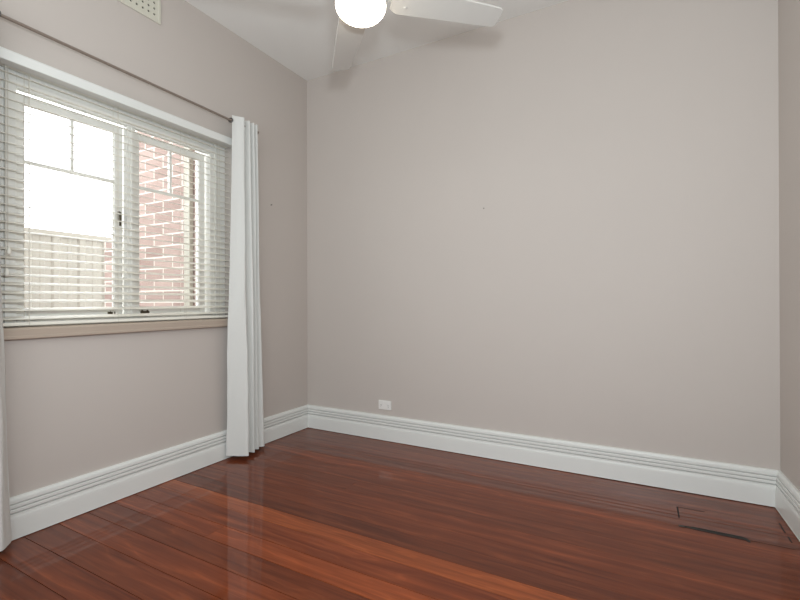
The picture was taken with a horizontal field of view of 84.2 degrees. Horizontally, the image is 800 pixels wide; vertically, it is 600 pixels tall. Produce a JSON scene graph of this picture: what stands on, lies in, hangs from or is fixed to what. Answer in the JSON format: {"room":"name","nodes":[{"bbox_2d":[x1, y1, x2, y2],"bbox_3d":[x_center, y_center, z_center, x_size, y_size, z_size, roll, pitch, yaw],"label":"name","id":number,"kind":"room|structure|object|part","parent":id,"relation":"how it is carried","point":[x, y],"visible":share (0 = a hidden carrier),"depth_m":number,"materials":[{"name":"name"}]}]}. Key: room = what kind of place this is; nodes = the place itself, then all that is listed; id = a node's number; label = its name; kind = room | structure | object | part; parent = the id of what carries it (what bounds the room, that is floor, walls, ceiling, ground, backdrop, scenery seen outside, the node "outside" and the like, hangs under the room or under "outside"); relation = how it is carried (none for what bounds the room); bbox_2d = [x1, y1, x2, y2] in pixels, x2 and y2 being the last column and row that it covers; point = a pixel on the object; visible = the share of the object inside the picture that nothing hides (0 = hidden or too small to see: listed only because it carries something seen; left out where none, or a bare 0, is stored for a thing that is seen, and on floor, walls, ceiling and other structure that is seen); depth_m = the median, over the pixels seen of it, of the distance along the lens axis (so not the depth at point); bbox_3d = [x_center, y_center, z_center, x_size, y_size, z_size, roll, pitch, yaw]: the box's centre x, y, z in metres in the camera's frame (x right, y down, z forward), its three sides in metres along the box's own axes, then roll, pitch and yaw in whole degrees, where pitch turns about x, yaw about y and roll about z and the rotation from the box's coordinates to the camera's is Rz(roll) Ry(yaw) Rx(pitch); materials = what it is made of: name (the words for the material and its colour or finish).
{"room":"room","nodes":[
{"label":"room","id":0,"kind":"room"},
{"bbox_2d":[0,0,306,497],"bbox_3d":[-1.746,-0.381,2.453,0.260,3.104,3.420,0,0,28],"label":"wall","id":1,"kind":"structure","parent":0,"point":[76,406],"depth_m":2.73,"materials":[{"name":"paint"}]},
{"bbox_2d":[0,65,227,340],"bbox_3d":[-1.629,-0.474,2.628,0.289,1.319,1.480,0,0,28],"label":"window","id":2,"kind":"structure","parent":1,"relation":"in","point":[79,329],"depth_m":2.51,"materials":[{"name":"white paint"}]},
{"bbox_3d":[-1.784,-0.467,2.403,0.003,1.025,0.425,0,0,30],"label":"glass pane","id":3,"kind":"part","parent":2,"relation":"part of","materials":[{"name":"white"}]},
{"bbox_3d":[-1.784,-0.467,2.402,0.036,1.115,0.515,0,0,30],"label":"sash","id":4,"kind":"part","parent":2,"relation":"part of","materials":[{"name":"white paint"}]},
{"bbox_2d":[0,63,229,326],"bbox_3d":[-1.550,-0.504,2.585,0.077,1.255,1.354,0,0,28],"label":"blind","id":5,"kind":"object","parent":2,"relation":"attached to","point":[8,252],"visible":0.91,"depth_m":2.45,"materials":[{"name":"white plastic"}]},
{"bbox_3d":[-1.821,-0.622,2.043,0.002,0.955,0.002,0,0,28],"label":"pull cord","id":6,"kind":"part","parent":5,"relation":"part of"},
{"bbox_3d":[-1.802,-0.489,2.142,0.056,1.220,0.010,0,0,28],"label":"ladder cord","id":7,"kind":"part","parent":5,"relation":"part of","materials":[{"name":"white fabric"}]},
{"bbox_3d":[-1.559,0.115,2.588,0.044,0.016,1.354,0,0,28],"label":"rail","id":8,"kind":"part","parent":5,"relation":"part of","materials":[{"name":"white plastic"}]},
{"bbox_3d":[-1.605,-0.489,2.506,0.056,1.220,0.010,0,0,28],"label":"ladder cord","id":9,"kind":"part","parent":5,"relation":"part of","materials":[{"name":"white fabric"}]},
{"bbox_3d":[-1.405,-0.488,2.876,0.056,1.220,0.010,0,0,28],"label":"ladder cord","id":10,"kind":"part","parent":5,"relation":"part of","materials":[{"name":"white fabric"}]},
{"bbox_3d":[-1.282,-0.488,3.104,0.056,1.220,0.010,0,0,28],"label":"ladder cord","id":11,"kind":"part","parent":5,"relation":"part of","materials":[{"name":"white fabric"}]},
{"bbox_3d":[-1.548,0.158,2.584,0.110,0.055,1.480,0,0,28],"label":"sill","id":12,"kind":"part","parent":2,"relation":"part of","materials":[{"name":"paint"}]},
{"bbox_3d":[-1.514,-0.467,2.907,0.003,1.025,0.424,0,0,27],"label":"glass pane","id":13,"kind":"part","parent":2,"relation":"part of","materials":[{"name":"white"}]},
{"bbox_3d":[-1.514,-0.467,2.906,0.036,1.115,0.514,0,0,27],"label":"sash","id":14,"kind":"part","parent":2,"relation":"part of","materials":[{"name":"white paint"}]},
{"bbox_2d":[0,46,231,148],"bbox_3d":[-1.536,-1.111,2.510,0.060,0.050,1.720,0,0,28],"label":"trim","id":15,"kind":"structure","parent":1,"relation":"attached to","point":[10,58],"depth_m":2.37,"materials":[{"name":"white wood"}]},
{"bbox_2d":[0,14,258,133],"bbox_3d":[-1.553,-1.249,2.420,0.116,0.072,1.969,0,0,28],"label":"curtain rod","id":16,"kind":"object","parent":1,"relation":"attached to","point":[2,15],"visible":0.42,"depth_m":2.32,"materials":[{"name":"metal"}]},
{"bbox_2d":[0,11,11,550],"bbox_3d":[-1.824,-0.112,1.818,0.110,2.387,0.376,0,0,28],"label":"curtain","id":17,"kind":"object","parent":16,"relation":"hanging from","point":[5,522],"visible":1,"depth_m":1.93,"materials":[{"name":"fabric"}]},
{"bbox_2d":[226,115,264,455],"bbox_3d":[-1.073,-0.097,3.177,0.134,2.360,0.342,0,0,31],"label":"curtain","id":18,"kind":"object","parent":16,"relation":"hanging from","point":[245,413],"visible":1,"depth_m":3.08,"materials":[{"name":"fabric"}]},
{"bbox_2d":[118,0,160,24],"bbox_3d":[-1.524,-1.774,2.590,0.010,0.187,0.257,0,0,28],"label":"air vent","id":19,"kind":"object","parent":1,"relation":"in","point":[151,9],"visible":1,"depth_m":2.63,"materials":[{"name":"beige metal"}]},
{"bbox_3d":[-1.524,-1.774,2.590,0.006,0.155,0.221,0,0,28],"label":"plate","id":20,"kind":"part","parent":19,"relation":"part of","materials":[{"name":"beige metal"}]},
{"bbox_2d":[9,405,307,540],"bbox_3d":[-1.615,1.012,2.380,0.030,0.191,3.420,0,0,28],"label":"baseboard","id":21,"kind":"structure","parent":1,"relation":"attached to","point":[44,507],"depth_m":2.48,"materials":[{"name":"white wood"}]},
{"bbox_2d":[135,130,194,151],"bbox_3d":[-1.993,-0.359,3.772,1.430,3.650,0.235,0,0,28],"label":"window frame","id":22,"kind":"structure","parent":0,"point":[135,130],"depth_m":3.63,"materials":[{"name":"white wood"}]},
{"bbox_2d":[185,0,567,80],"bbox_3d":[-0.210,-1.999,1.624,3.781,0.120,3.820,0,0,28],"label":"ceiling","id":23,"kind":"structure","parent":0,"point":[300,35],"depth_m":3.15,"materials":[{"name":"paint"}]},
{"bbox_2d":[332,0,502,70],"bbox_3d":[-0.151,-1.504,1.697,0.897,0.871,0.897,0,0,28],"label":"ceiling fan","id":24,"kind":"object","parent":23,"relation":"hanging from","point":[355,16],"visible":1,"depth_m":1.79,"materials":[{"name":"white plastic"}]},
{"bbox_3d":[-0.244,-1.177,2.039,0.130,0.034,0.461,0,0,-15],"label":"blade","id":25,"kind":"part","parent":24,"relation":"part of","materials":[{"name":"white plastic"}]},
{"bbox_3d":[-0.150,-1.102,1.696,0.193,0.068,0.193,0,0,28],"label":"light globe","id":26,"kind":"part","parent":24,"relation":"part of","materials":[{"name":"white glass"}]},
{"bbox_3d":[0.193,-1.179,1.789,0.461,0.034,0.130,0,0,-15],"label":"blade","id":27,"kind":"part","parent":24,"relation":"part of","materials":[{"name":"white plastic"}]},
{"bbox_2d":[0,428,799,599],"bbox_3d":[-0.169,1.115,1.586,3.367,0.020,3.478,0,0,28],"label":"floor","id":28,"kind":"structure","parent":0,"point":[310,513],"depth_m":2.05,"materials":[{"name":"brown wood"}]},
{"bbox_2d":[677,507,794,549],"bbox_3d":[1.611,1.100,2.159,0.443,0.003,0.287,0,0,28],"label":"floor hatch","id":29,"kind":"object","parent":28,"relation":"on","point":[694,528],"visible":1,"depth_m":2.09,"materials":[{"name":"wood"}]},
{"bbox_2d":[307,0,779,469],"bbox_3d":[0.655,-0.385,3.211,3.781,3.104,0.200,0,0,28],"label":"wall","id":30,"kind":"structure","parent":0,"point":[615,282],"depth_m":2.87,"materials":[{"name":"paint"}]},
{"bbox_2d":[379,400,390,409],"bbox_3d":[-0.121,0.834,3.508,0.115,0.072,0.014,0,0,28],"label":"power outlet","id":31,"kind":"object","parent":30,"relation":"attached to","point":[385,405],"visible":1,"depth_m":3.51,"materials":[{"name":"plastic"}]},
{"bbox_2d":[307,404,779,506],"bbox_3d":[0.599,1.008,3.109,3.228,0.191,0.030,0,0,28],"label":"baseboard","id":32,"kind":"structure","parent":30,"relation":"attached to","point":[749,484],"depth_m":2.83,"materials":[{"name":"white wood"}]},
{"bbox_2d":[778,0,799,490],"bbox_3d":[1.332,-0.394,0.787,0.200,3.104,3.426,0,0,27],"label":"wall","id":33,"kind":"structure","parent":0,"point":[788,10],"depth_m":2.21,"materials":[{"name":"paint"}]},
{"bbox_2d":[775,470,799,540],"bbox_3d":[1.234,1.000,0.838,0.031,0.191,3.421,0,0,27],"label":"baseboard","id":34,"kind":"structure","parent":33,"relation":"attached to","point":[787,496],"depth_m":2.17,"materials":[{"name":"white wood"}]}
]}

